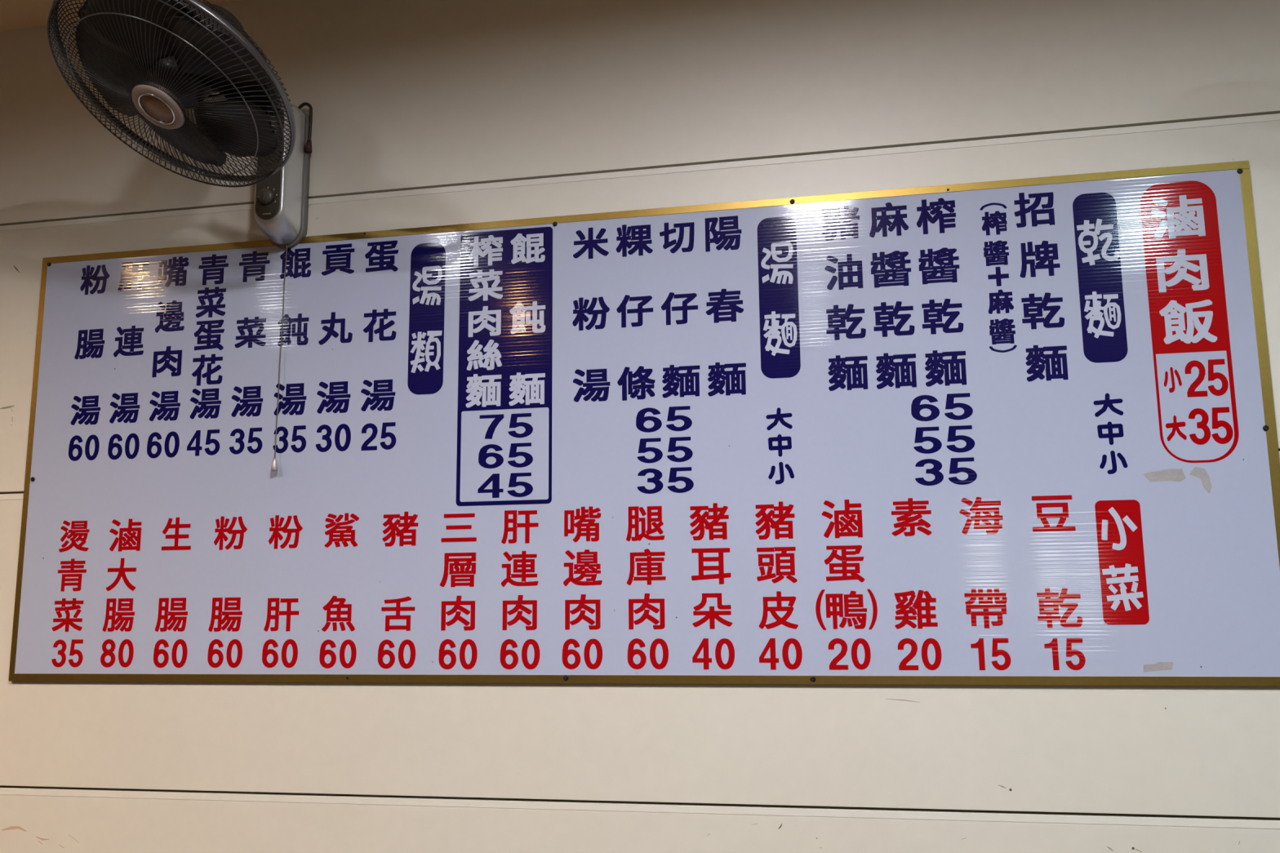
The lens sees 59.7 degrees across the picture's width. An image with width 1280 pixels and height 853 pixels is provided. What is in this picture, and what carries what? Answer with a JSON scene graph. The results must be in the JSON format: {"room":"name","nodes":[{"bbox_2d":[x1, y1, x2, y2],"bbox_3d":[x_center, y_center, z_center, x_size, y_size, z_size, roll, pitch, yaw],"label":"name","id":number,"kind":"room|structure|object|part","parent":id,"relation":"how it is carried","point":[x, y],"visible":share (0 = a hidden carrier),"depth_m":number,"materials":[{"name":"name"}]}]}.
{"room":"shop","nodes":[
{"label":"shop","id":0,"kind":"room"},
{"bbox_2d":[0,0,242,31],"bbox_3d":[-0.867,-1.433,-0.274,9.000,0.100,5.600,-2,-10,11],"label":"ceiling","id":1,"kind":"structure","parent":0,"point":[14,14],"depth_m":2.49,"materials":[{"name":"paint"}]},
{"bbox_2d":[0,0,1279,852],"bbox_3d":[-0.304,0.465,2.146,8.800,2.868,0.090,-2,-10,11],"label":"wall","id":2,"kind":"structure","parent":0,"point":[426,113],"depth_m":2.12,"materials":[{"name":"beige paint"}]},
{"bbox_2d":[47,0,312,471],"bbox_3d":[-0.830,-0.365,2.009,0.415,0.826,0.601,1,-10,-11],"label":"wall fan","id":3,"kind":"object","parent":2,"relation":"attached to","point":[156,61],"visible":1,"depth_m":1.95,"materials":[{"name":"grey plastic"}]},
{"bbox_3d":[-0.925,-0.642,1.967,0.154,0.042,0.222,24,-32,-7],"label":"blade","id":4,"kind":"part","parent":3,"relation":"part of","materials":[{"name":"black plastic"}]},
{"bbox_3d":[-0.834,-0.674,1.868,0.222,0.042,0.154,14,-32,9],"label":"blade","id":5,"kind":"part","parent":3,"relation":"part of","materials":[{"name":"black plastic"}]},
{"bbox_2d":[48,0,290,186],"bbox_3d":[-0.824,-0.576,1.942,0.435,0.061,0.435,-7,-41,36],"label":"grille","id":6,"kind":"object","parent":3,"relation":"attached to","point":[138,63],"depth_m":1.91,"materials":[{"name":"grey metal"}]},
{"bbox_2d":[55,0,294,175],"bbox_3d":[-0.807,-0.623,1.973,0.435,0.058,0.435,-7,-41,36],"label":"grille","id":7,"kind":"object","parent":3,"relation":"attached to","point":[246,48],"depth_m":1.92,"materials":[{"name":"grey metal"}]},
{"bbox_3d":[-0.861,-0.560,2.058,0.222,0.042,0.154,34,-34,-22],"label":"blade","id":8,"kind":"part","parent":3,"relation":"part of","materials":[{"name":"black plastic"}]},
{"bbox_3d":[-0.782,-0.692,2.018,0.136,0.119,0.136,-7,-41,36],"label":"motor","id":9,"kind":"part","parent":3,"relation":"part of","materials":[{"name":"grey plastic"}]},
{"bbox_3d":[-0.714,-0.612,1.899,0.154,0.042,0.222,4,-35,24],"label":"blade","id":10,"kind":"part","parent":3,"relation":"part of","materials":[{"name":"black plastic"}]},
{"bbox_3d":[-0.731,-0.541,2.016,0.222,0.042,0.154,-9,-42,38],"label":"blade","id":11,"kind":"part","parent":3,"relation":"part of","materials":[{"name":"black plastic"}]},
{"bbox_3d":[-0.752,-0.463,2.241,0.031,0.031,0.016,-2,-10,11],"label":"speed knob","id":12,"kind":"part","parent":3,"relation":"part of","materials":[{"name":"grey plastic"}]},
{"bbox_3d":[-0.750,-0.532,2.266,0.055,0.237,0.012,-2,-10,11],"label":"control panel","id":13,"kind":"part","parent":3,"relation":"part of","materials":[{"name":"grey plastic"}]},
{"bbox_3d":[-0.729,-0.156,2.267,0.008,0.475,0.003,-2,-10,11],"label":"pull cord","id":14,"kind":"part","parent":3,"relation":"part of","materials":[{"name":"white fabric"}]},
{"bbox_3d":[-0.323,-0.726,2.304,8.800,0.466,0.012,-2,-10,11],"label":"wall panel","id":15,"kind":"part","parent":2,"relation":"part of","materials":[{"name":"beige paint"}]},
{"bbox_3d":[-0.318,-0.191,2.216,8.800,0.582,0.012,-2,-10,11],"label":"wall panel","id":16,"kind":"part","parent":2,"relation":"part of","materials":[{"name":"beige paint"}]},
{"bbox_3d":[-0.312,0.401,2.118,8.800,0.582,0.012,-2,-10,11],"label":"wall panel","id":17,"kind":"part","parent":2,"relation":"part of","materials":[{"name":"beige paint"}]},
{"bbox_3d":[-0.307,0.993,2.021,8.800,0.581,0.012,-2,-10,11],"label":"wall panel","id":18,"kind":"part","parent":2,"relation":"part of","materials":[{"name":"beige paint"}]},
{"bbox_2d":[8,160,1279,686],"bbox_3d":[-0.112,0.028,2.126,2.421,0.902,0.010,-2,-10,11],"label":"menu board","id":19,"kind":"object","parent":2,"relation":"attached to","point":[1020,432],"visible":1,"depth_m":2.09,"materials":[{"name":"white plastic"}]},
{"bbox_3d":[0.954,-0.186,1.939,0.125,0.503,0.001,-2,-10,11],"label":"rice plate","id":20,"kind":"part","parent":19,"relation":"part of","materials":[{"name":"red plastic"}]}
]}

